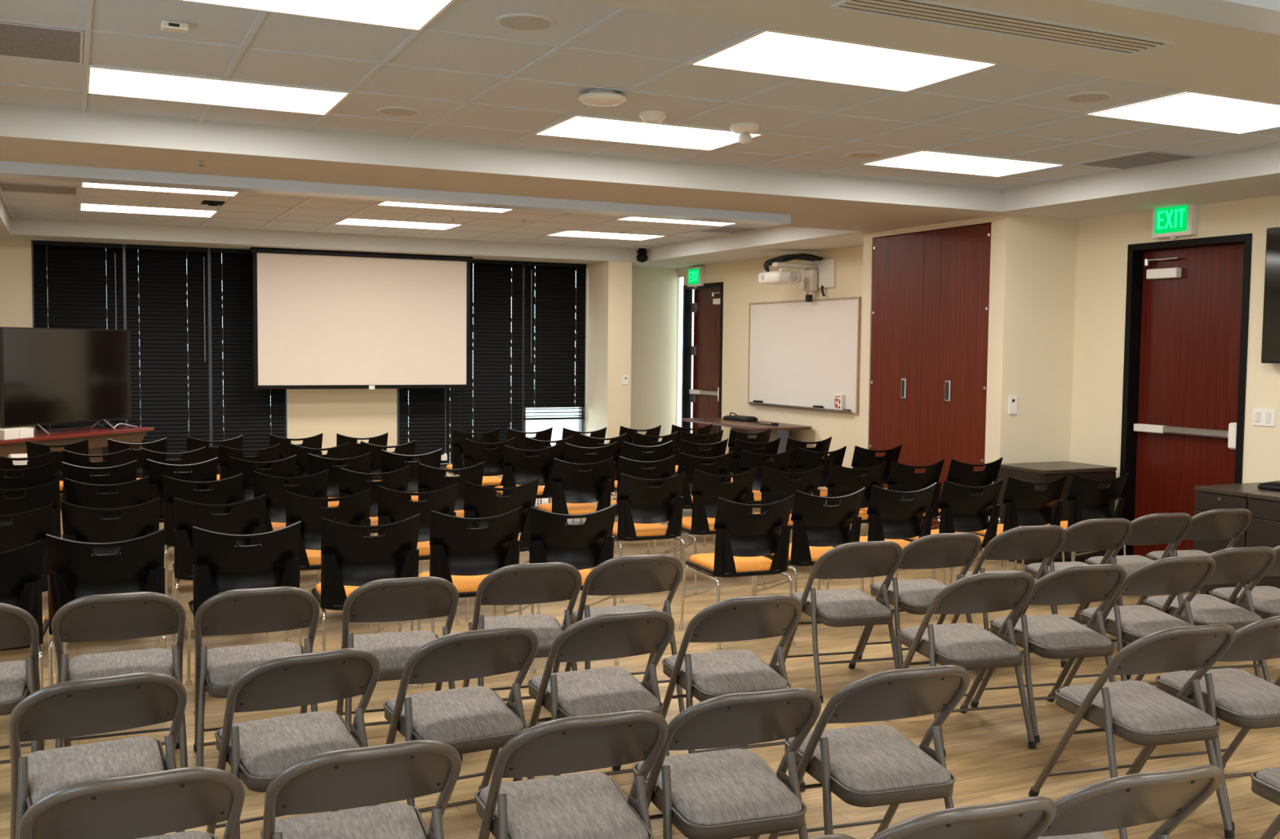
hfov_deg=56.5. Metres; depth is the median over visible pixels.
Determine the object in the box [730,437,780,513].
chair
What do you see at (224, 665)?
seat cushion
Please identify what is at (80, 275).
window blind
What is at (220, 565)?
chair
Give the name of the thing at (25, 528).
chair
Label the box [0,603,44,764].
folding chair
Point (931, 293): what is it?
closet doors
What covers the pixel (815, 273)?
projector
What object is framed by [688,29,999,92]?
recessed light
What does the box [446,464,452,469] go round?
seat cushion
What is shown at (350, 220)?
recessed light
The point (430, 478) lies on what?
chair
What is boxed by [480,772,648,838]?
seat cushion
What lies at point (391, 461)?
chair
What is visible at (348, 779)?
folding chair
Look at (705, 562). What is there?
seat cushion
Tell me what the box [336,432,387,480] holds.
chair
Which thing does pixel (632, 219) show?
recessed light
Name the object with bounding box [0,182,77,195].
ceiling vent
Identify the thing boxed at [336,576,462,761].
folding chair
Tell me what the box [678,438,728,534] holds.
chair
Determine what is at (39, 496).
chair
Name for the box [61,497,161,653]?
chair
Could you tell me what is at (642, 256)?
video camera
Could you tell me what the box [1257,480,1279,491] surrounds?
phone
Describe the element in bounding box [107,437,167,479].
chair
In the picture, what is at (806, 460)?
chair
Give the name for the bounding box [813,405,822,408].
eraser
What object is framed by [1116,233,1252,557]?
door
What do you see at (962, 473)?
chair
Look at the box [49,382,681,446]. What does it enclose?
ground
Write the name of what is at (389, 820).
seat cushion
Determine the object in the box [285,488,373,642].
chair
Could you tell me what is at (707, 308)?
door
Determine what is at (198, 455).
chair
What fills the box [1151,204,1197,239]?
exit sign
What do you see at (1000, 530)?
seat cushion
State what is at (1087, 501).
chair
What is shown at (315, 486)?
chair
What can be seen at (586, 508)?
seat cushion
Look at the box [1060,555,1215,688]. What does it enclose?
folding chair
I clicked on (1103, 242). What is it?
wall
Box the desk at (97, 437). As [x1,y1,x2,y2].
[0,423,154,510]
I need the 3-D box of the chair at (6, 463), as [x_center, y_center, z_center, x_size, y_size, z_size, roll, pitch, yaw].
[-4.632,0.643,8.955,0.484,0.845,0.554,-1,4,-24]
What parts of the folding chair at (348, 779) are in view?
leg, backrest, leg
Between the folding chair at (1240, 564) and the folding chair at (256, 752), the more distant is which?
the folding chair at (1240, 564)
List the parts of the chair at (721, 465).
leg, leg, backrest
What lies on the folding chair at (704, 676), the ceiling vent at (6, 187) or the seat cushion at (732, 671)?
the seat cushion at (732, 671)
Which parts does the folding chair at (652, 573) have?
leg, frame, backrest, leg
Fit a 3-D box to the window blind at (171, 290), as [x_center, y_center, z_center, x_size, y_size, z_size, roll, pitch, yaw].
[-5.362,-0.661,13.553,0.865,2.600,0.070,-1,4,-25]
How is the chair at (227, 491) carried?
on the floor
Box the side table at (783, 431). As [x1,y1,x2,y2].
[682,417,812,453]
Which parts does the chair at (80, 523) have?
leg, backrest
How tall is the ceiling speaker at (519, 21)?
0.014 m
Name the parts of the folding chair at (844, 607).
leg, frame, backrest, leg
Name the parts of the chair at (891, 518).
leg, leg, backrest, leg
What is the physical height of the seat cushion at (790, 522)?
0.039 m
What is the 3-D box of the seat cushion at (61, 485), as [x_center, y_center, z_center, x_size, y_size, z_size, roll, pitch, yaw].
[-4.902,0.558,10.095,0.417,0.039,0.442,-1,4,-21]
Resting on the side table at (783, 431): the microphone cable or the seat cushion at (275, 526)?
the microphone cable
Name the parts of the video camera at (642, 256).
mount plate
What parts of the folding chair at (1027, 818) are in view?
backrest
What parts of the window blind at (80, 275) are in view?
ladder cord, ladder cord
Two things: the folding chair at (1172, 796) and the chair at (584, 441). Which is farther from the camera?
the chair at (584, 441)
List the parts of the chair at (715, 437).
backrest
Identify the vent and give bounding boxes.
[0,21,84,64]
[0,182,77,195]
[200,200,224,206]
[697,226,760,234]
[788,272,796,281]
[829,0,1173,55]
[1076,151,1202,169]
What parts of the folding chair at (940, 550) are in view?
leg, frame, backrest, leg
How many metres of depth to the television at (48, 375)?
11.56 m
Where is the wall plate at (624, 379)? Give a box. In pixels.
[621,374,628,384]
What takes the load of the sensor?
attached to the ceiling at (633, 32)
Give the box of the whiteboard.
[747,297,861,413]
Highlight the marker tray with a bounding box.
[749,401,852,413]
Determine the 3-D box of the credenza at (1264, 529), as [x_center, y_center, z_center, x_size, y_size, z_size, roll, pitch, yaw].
[4.538,0.890,7.195,0.652,0.755,1.500,-1,4,-25]
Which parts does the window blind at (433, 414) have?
pull cord, rail, ladder cord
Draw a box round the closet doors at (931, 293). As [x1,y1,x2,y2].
[866,223,991,550]
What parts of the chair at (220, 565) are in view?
leg, leg, backrest, leg, leg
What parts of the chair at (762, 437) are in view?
backrest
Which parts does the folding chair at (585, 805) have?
leg, backrest, leg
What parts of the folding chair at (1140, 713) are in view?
leg, frame, backrest, leg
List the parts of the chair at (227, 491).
leg, leg, backrest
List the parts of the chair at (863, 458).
backrest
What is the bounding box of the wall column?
[585,261,631,444]
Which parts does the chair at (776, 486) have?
leg, backrest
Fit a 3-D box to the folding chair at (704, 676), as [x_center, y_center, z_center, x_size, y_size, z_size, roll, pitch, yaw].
[0.334,1.000,4.580,0.457,0.769,0.617,-1,4,-19]
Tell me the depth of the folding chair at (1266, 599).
5.91 m
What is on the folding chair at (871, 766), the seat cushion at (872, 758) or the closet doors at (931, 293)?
the seat cushion at (872, 758)
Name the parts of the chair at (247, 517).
leg, leg, backrest, leg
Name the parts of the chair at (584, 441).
backrest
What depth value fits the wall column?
15.27 m
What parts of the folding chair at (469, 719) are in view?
leg, frame, backrest, leg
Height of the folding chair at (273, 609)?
0.769 m
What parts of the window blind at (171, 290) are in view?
ladder cord, ladder cord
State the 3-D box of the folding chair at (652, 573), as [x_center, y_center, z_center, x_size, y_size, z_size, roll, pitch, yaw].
[-0.078,0.946,5.401,0.457,0.769,0.617,-1,4,-19]
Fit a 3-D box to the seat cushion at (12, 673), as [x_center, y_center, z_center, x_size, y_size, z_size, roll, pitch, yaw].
[-2.404,0.947,4.286,0.378,0.059,0.433,-1,4,-24]
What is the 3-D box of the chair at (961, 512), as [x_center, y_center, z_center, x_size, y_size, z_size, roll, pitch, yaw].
[2.017,0.784,7.774,0.484,0.845,0.554,-1,4,-24]
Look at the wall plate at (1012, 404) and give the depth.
9.64 m
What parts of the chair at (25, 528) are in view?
backrest, leg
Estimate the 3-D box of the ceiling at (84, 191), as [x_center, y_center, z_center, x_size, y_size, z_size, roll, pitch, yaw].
[-2.198,-2.042,11.582,7.250,0.100,4.840,-1,4,-25]
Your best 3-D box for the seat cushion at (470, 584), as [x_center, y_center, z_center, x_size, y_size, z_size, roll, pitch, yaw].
[-0.915,0.834,6.200,0.417,0.039,0.442,-1,4,-22]
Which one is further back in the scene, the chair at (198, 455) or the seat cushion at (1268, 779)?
the chair at (198, 455)
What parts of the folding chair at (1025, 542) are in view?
leg, frame, backrest, leg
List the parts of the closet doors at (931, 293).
door, recessed pull, door, recessed pull, door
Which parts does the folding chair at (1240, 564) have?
leg, frame, backrest, leg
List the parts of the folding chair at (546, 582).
leg, frame, backrest, leg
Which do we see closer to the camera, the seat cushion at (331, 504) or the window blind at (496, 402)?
the seat cushion at (331, 504)
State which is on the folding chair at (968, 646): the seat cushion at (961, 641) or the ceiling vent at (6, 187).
the seat cushion at (961, 641)
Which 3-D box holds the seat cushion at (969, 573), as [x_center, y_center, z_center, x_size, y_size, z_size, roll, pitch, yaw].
[1.971,0.867,6.386,0.378,0.059,0.433,0,4,-14]
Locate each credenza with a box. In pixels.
[996,461,1116,564]
[1192,482,1276,595]
[1244,491,1279,588]
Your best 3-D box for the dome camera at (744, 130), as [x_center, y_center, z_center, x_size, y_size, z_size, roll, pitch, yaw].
[0.597,-1.621,6.783,0.170,0.105,0.170,-1,4,-25]
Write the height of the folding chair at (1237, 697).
0.769 m
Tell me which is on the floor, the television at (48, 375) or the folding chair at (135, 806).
the folding chair at (135, 806)
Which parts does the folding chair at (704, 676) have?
leg, frame, backrest, leg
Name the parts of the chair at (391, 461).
backrest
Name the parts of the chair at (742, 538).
leg, seat rail, leg, leg, backrest, leg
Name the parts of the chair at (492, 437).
backrest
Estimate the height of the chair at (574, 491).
0.845 m
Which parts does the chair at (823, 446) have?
backrest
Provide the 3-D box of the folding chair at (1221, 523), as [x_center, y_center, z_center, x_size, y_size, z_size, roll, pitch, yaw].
[3.321,0.878,7.135,0.457,0.769,0.617,0,4,-12]
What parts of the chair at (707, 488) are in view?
leg, seat rail, leg, backrest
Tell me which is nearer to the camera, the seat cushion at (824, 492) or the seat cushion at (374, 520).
the seat cushion at (374, 520)
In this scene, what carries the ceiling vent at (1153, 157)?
in the ceiling at (633, 32)
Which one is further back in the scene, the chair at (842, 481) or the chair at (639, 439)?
the chair at (639, 439)
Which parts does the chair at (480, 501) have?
leg, backrest, leg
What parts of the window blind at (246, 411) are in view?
ladder cord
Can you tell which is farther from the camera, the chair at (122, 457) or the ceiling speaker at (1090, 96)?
the chair at (122, 457)
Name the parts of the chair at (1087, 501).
leg, leg, backrest, leg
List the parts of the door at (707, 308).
closer arm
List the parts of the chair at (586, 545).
leg, leg, backrest, leg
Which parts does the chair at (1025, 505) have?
leg, leg, backrest, leg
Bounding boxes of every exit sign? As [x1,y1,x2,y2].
[687,266,704,288]
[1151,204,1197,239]
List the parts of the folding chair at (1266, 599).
leg, frame, backrest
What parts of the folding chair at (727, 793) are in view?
leg, frame, backrest, leg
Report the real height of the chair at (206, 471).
0.845 m
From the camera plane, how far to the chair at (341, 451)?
9.77 m
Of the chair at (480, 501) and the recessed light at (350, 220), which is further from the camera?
the recessed light at (350, 220)
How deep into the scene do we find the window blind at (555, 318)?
15.56 m
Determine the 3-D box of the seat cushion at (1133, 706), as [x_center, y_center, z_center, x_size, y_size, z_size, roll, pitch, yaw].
[1.748,0.997,4.182,0.378,0.059,0.433,0,4,-17]
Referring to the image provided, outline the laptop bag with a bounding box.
[723,412,757,421]
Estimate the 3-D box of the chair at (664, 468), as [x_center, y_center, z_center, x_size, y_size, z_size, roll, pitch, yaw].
[-0.038,0.676,9.206,0.484,0.845,0.554,-1,4,-23]
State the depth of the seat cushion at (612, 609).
5.46 m
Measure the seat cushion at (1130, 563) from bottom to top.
0.059 m
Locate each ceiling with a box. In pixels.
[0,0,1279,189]
[0,177,775,248]
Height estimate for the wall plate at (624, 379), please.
0.130 m
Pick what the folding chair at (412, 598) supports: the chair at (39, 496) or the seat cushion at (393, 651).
the seat cushion at (393, 651)
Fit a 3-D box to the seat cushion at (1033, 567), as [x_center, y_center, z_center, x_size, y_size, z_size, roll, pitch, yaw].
[2.435,0.855,6.673,0.378,0.059,0.433,0,4,-13]
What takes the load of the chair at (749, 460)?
on the floor
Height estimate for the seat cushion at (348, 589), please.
0.039 m
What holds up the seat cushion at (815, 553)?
on the chair at (817, 527)
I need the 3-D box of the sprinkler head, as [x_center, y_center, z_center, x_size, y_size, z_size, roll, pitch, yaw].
[-2.640,-1.539,7.164,0.060,0.034,0.058,-1,4,-25]
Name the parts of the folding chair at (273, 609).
leg, frame, backrest, leg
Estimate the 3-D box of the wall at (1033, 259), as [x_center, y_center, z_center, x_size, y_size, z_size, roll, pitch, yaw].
[2.848,-0.331,10.621,0.760,2.745,1.910,-1,4,-25]
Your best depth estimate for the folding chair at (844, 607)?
5.67 m
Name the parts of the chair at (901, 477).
backrest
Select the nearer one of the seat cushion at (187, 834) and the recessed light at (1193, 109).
the seat cushion at (187, 834)
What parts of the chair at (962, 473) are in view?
backrest, leg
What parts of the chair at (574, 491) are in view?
backrest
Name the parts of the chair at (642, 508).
leg, backrest, leg, leg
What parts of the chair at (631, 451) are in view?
backrest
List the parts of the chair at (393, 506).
leg, backrest, leg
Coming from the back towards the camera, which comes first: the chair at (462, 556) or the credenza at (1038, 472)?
the credenza at (1038, 472)
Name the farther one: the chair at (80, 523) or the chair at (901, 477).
the chair at (901, 477)
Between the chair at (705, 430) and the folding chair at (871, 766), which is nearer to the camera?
the folding chair at (871, 766)
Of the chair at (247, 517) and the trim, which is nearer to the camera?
the trim
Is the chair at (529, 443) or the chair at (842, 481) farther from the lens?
the chair at (529, 443)
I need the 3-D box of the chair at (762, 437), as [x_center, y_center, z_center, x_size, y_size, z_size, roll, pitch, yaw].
[1.034,0.500,12.314,0.484,0.845,0.554,-1,4,-22]
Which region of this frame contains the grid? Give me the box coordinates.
[0,0,1279,247]
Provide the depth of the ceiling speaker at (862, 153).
7.68 m
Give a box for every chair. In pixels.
[0,451,56,481]
[0,461,53,497]
[0,480,62,537]
[0,503,67,672]
[0,539,53,746]
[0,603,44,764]
[8,671,186,838]
[18,766,244,838]
[26,439,88,494]
[45,528,168,722]
[51,591,187,768]
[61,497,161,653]
[62,448,130,475]
[62,459,137,502]
[64,475,149,518]
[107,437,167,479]
[141,446,205,478]
[146,457,217,523]
[162,473,243,595]
[170,493,267,644]
[185,520,302,716]
[186,435,243,480]
[193,586,319,766]
[206,648,380,838]
[219,443,279,479]
[229,454,297,501]
[253,469,328,583]
[260,739,461,838]
[269,433,322,460]
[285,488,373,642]
[291,442,349,484]
[307,452,372,536]
[311,513,423,688]
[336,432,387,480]
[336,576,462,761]
[338,465,409,533]
[360,440,415,480]
[372,448,441,536]
[377,482,460,632]
[378,626,538,812]
[410,506,522,671]
[417,461,484,573]
[444,428,499,477]
[462,437,515,487]
[462,562,582,701]
[463,478,541,622]
[475,710,668,838]
[495,426,552,504]
[495,444,558,504]
[503,502,618,674]
[512,609,675,781]
[524,435,573,524]
[537,456,613,519]
[547,426,606,503]
[548,441,617,539]
[564,554,684,712]
[578,433,626,524]
[592,471,687,604]
[610,454,675,557]
[613,440,672,493]
[614,431,678,496]
[618,425,661,444]
[632,687,821,838]
[652,450,733,560]
[662,594,805,791]
[664,466,757,594]
[671,423,711,476]
[675,429,723,516]
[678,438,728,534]
[679,493,795,651]
[711,448,793,544]
[728,428,771,474]
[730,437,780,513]
[753,487,865,636]
[755,464,823,588]
[768,665,970,838]
[782,540,902,702]
[785,436,831,489]
[793,461,886,581]
[794,446,846,497]
[805,834,855,838]
[825,444,902,533]
[826,482,937,626]
[857,532,982,679]
[859,459,944,572]
[869,796,1057,838]
[894,477,1004,615]
[897,571,1036,756]
[933,457,1003,570]
[951,524,1066,671]
[960,474,1066,572]
[970,564,1125,742]
[1021,471,1128,596]
[1024,518,1132,645]
[1028,623,1235,838]
[1037,764,1223,838]
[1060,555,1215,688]
[1072,512,1192,647]
[1126,546,1276,682]
[1135,615,1279,830]
[1136,508,1252,604]
[1208,545,1279,678]
[1250,766,1279,838]
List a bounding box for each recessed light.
[79,202,218,217]
[80,182,239,196]
[85,65,351,115]
[177,0,455,31]
[333,217,462,230]
[376,201,512,213]
[533,115,764,151]
[546,229,666,240]
[615,216,734,226]
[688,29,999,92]
[861,149,1065,177]
[1084,89,1279,133]
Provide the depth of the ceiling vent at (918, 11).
3.98 m
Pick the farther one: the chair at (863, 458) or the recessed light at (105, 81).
the chair at (863, 458)
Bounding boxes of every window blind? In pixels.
[32,240,125,430]
[125,244,209,459]
[210,248,285,456]
[399,388,462,466]
[462,259,523,442]
[524,262,586,420]
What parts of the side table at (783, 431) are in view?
leg, modesty panel, leg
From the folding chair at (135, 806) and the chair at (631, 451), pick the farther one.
the chair at (631, 451)
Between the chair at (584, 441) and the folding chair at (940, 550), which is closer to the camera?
the folding chair at (940, 550)
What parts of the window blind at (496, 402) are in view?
ladder cord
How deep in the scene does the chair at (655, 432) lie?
12.39 m
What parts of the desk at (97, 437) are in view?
cable coil, panel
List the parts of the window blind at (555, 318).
ladder cord, rail, ladder cord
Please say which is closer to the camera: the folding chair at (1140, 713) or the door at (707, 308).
the folding chair at (1140, 713)
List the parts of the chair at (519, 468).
backrest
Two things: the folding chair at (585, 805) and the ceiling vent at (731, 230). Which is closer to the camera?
the folding chair at (585, 805)
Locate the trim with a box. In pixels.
[1087,0,1279,35]
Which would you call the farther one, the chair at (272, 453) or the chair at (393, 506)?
the chair at (272, 453)
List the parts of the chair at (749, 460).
leg, backrest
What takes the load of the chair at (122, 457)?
on the floor
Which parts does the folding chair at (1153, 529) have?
leg, frame, backrest, leg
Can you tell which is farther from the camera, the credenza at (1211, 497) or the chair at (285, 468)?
the chair at (285, 468)
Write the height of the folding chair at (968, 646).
0.769 m
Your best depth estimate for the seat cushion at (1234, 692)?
4.28 m
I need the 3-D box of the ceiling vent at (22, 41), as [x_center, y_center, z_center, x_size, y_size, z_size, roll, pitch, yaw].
[-2.670,-1.599,5.021,0.585,0.007,0.630,-1,4,-25]
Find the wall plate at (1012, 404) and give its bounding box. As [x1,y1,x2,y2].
[1008,395,1017,414]
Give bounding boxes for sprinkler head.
[195,160,206,167]
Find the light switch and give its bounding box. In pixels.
[1252,408,1275,426]
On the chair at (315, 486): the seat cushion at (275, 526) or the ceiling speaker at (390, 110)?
the seat cushion at (275, 526)
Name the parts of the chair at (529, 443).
backrest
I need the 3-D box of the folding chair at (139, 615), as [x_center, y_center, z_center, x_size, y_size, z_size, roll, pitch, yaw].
[-1.956,0.981,4.497,0.457,0.769,0.617,-1,4,-23]
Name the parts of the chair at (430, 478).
leg, backrest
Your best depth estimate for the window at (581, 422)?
15.42 m
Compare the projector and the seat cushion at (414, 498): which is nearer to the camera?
the seat cushion at (414, 498)
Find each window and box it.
[31,240,287,446]
[396,259,586,468]
[676,274,684,426]
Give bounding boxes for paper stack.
[0,427,33,439]
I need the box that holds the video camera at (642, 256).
[629,245,652,262]
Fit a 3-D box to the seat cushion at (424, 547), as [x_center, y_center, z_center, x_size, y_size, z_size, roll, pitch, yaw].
[-1.400,0.769,7.197,0.417,0.039,0.442,-1,4,-24]
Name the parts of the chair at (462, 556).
leg, leg, backrest, leg, leg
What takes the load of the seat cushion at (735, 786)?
on the folding chair at (727, 793)
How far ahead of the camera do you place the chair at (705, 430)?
12.70 m
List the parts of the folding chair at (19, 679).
backrest, frame, leg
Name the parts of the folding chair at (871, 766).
leg, frame, backrest, leg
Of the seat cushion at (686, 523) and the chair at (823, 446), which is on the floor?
the chair at (823, 446)
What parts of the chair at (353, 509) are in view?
leg, backrest, leg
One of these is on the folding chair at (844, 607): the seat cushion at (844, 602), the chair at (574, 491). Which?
the seat cushion at (844, 602)
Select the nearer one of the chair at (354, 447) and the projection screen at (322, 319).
the chair at (354, 447)
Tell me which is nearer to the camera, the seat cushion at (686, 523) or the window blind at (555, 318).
the seat cushion at (686, 523)
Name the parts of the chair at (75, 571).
leg, leg, backrest, leg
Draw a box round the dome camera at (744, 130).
[729,122,759,144]
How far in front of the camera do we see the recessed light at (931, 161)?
8.03 m
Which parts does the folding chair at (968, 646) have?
leg, frame, backrest, leg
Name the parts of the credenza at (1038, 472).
door, drawer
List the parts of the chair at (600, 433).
backrest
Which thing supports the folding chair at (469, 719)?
on the floor
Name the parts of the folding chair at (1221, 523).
leg, frame, backrest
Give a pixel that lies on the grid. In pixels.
(87, 30)
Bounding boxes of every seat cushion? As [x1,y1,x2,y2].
[0,660,26,702]
[23,736,164,804]
[59,480,63,490]
[68,648,173,680]
[138,831,212,838]
[206,642,302,686]
[218,711,359,777]
[271,522,285,530]
[275,803,426,838]
[305,549,320,564]
[315,582,359,597]
[328,501,338,506]
[353,630,436,670]
[368,516,377,525]
[386,685,523,742]
[409,495,417,501]
[417,541,430,555]
[417,571,488,592]
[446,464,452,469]
[453,510,464,517]
[471,613,562,647]
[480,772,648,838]
[481,475,502,485]
[495,484,544,494]
[531,666,660,716]
[538,502,597,514]
[573,604,651,619]
[578,568,591,585]
[610,499,616,506]
[612,522,667,536]
[636,748,801,825]
[665,649,787,693]
[681,516,715,530]
[688,552,772,572]
[752,490,761,501]
[755,512,793,525]
[772,543,834,560]
[787,724,951,792]
[792,588,891,617]
[812,487,827,496]
[857,510,868,519]
[859,536,910,548]
[860,507,925,515]
[872,578,946,605]
[901,622,1020,659]
[909,529,984,543]
[964,569,1037,582]
[975,524,1019,535]
[992,614,1111,648]
[1026,561,1088,572]
[1037,831,1108,838]
[1044,520,1067,529]
[1058,680,1216,733]
[1082,604,1195,636]
[1087,555,1154,575]
[1146,594,1262,623]
[1147,550,1209,559]
[1159,667,1279,716]
[1212,586,1279,613]
[1255,766,1279,790]
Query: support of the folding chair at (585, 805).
on the floor
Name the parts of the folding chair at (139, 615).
leg, frame, backrest, leg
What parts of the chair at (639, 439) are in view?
backrest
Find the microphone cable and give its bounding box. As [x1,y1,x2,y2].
[745,421,778,426]
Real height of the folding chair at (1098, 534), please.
0.769 m
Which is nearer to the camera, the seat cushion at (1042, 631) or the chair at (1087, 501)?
the seat cushion at (1042, 631)
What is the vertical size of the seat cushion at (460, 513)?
0.039 m
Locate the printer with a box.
[8,453,27,465]
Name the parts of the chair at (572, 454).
backrest, leg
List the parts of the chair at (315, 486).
backrest, leg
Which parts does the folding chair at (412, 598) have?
leg, frame, backrest, leg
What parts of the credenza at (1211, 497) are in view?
door, drawer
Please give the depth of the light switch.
8.32 m
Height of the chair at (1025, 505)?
0.845 m
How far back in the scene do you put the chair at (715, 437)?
11.79 m
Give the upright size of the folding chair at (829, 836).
0.769 m
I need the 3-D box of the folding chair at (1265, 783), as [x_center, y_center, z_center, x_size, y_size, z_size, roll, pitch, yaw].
[2.026,1.092,3.350,0.457,0.769,0.617,0,4,-17]
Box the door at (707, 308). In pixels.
[681,282,723,433]
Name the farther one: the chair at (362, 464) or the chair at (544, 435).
the chair at (544, 435)
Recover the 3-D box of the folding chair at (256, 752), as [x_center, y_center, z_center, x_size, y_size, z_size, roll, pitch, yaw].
[-1.079,1.038,3.709,0.457,0.769,0.617,-1,4,-30]
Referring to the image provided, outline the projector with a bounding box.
[758,253,835,302]
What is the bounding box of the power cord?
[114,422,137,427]
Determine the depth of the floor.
5.30 m
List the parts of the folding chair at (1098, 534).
leg, frame, backrest, leg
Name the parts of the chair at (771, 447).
backrest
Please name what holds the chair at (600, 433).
on the floor
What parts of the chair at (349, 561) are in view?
seat rail, leg, backrest, leg, leg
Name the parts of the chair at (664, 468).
backrest, leg, leg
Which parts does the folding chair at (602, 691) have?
leg, frame, backrest, leg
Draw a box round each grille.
[379,108,417,115]
[499,16,550,30]
[848,152,879,157]
[1066,93,1109,102]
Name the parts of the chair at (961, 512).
leg, leg, backrest, leg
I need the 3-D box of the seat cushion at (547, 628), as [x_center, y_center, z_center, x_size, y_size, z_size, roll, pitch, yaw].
[-0.514,0.914,5.173,0.378,0.059,0.433,-1,4,-19]
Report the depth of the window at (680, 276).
16.38 m
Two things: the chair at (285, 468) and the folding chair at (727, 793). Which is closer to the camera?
the folding chair at (727, 793)
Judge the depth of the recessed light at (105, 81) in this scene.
5.97 m
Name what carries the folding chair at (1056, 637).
on the floor
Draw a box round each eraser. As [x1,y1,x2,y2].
[752,400,763,403]
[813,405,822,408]
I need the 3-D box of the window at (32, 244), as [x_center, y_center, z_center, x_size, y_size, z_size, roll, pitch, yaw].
[-5.433,-0.649,13.626,2.680,2.645,0.100,-1,4,-25]
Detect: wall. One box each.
[0,239,678,476]
[678,195,1279,509]
[858,214,1077,551]
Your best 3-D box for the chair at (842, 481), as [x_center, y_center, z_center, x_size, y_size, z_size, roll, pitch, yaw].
[1.490,0.714,8.838,0.484,0.845,0.554,-1,4,-21]
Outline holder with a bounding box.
[833,394,844,409]
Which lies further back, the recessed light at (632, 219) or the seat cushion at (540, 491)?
the recessed light at (632, 219)
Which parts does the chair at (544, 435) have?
backrest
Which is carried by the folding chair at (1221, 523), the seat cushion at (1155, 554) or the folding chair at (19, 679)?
the seat cushion at (1155, 554)
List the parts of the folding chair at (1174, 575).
leg, frame, backrest, leg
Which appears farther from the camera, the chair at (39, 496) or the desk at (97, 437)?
the desk at (97, 437)
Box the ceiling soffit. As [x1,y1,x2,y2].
[0,160,791,225]
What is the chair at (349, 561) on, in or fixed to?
on the floor
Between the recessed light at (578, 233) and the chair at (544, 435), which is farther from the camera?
the recessed light at (578, 233)
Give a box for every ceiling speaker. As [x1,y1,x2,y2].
[377,106,419,115]
[495,13,554,30]
[845,151,881,157]
[1063,91,1112,102]
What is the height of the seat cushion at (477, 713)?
0.059 m
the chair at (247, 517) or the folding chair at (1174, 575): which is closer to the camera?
the folding chair at (1174, 575)
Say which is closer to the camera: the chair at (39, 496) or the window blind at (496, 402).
the chair at (39, 496)
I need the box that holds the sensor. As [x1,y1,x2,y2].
[160,19,188,33]
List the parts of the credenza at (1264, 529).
drawer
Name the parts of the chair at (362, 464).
backrest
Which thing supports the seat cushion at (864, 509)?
on the chair at (901, 477)
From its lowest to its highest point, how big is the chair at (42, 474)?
0.845 m
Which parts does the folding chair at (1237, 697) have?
leg, frame, backrest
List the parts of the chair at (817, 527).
leg, leg, leg, backrest, leg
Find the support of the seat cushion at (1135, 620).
on the folding chair at (1174, 575)
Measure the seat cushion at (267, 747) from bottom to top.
0.059 m
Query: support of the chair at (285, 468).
on the floor
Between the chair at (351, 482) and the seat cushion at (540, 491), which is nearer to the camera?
the chair at (351, 482)
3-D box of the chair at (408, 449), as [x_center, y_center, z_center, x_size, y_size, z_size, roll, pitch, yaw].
[-2.227,0.585,10.342,0.484,0.845,0.554,-1,4,-22]
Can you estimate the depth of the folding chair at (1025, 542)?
6.21 m
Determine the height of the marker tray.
0.032 m
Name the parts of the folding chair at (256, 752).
leg, frame, backrest, leg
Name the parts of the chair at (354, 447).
backrest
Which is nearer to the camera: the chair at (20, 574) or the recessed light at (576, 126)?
the chair at (20, 574)
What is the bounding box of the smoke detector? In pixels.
[639,110,666,123]
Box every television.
[0,327,131,435]
[1261,226,1279,363]
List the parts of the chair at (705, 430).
backrest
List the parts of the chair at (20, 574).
backrest, leg, leg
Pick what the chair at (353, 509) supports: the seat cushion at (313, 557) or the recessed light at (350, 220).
the seat cushion at (313, 557)
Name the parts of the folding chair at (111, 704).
leg, frame, backrest, leg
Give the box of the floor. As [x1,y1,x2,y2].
[0,475,1279,838]
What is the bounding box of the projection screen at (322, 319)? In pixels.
[249,247,472,389]
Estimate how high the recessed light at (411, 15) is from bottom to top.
0.012 m
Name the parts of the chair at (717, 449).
backrest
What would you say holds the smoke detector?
attached to the ceiling at (633, 32)
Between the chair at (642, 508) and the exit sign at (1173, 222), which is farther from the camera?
the exit sign at (1173, 222)
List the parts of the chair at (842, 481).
backrest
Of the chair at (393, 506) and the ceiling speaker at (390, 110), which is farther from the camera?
the chair at (393, 506)
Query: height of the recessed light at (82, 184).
0.012 m
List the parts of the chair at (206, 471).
backrest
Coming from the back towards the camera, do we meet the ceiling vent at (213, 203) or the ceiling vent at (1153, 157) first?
the ceiling vent at (213, 203)
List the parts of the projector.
arm, wall plate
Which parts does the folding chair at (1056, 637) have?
leg, frame, backrest, leg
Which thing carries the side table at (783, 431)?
on the floor
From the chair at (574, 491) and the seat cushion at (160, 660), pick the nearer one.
the seat cushion at (160, 660)
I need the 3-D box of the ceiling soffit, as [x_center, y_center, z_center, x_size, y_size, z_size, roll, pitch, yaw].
[-2.114,-1.579,8.223,7.300,0.070,0.220,-1,4,-25]

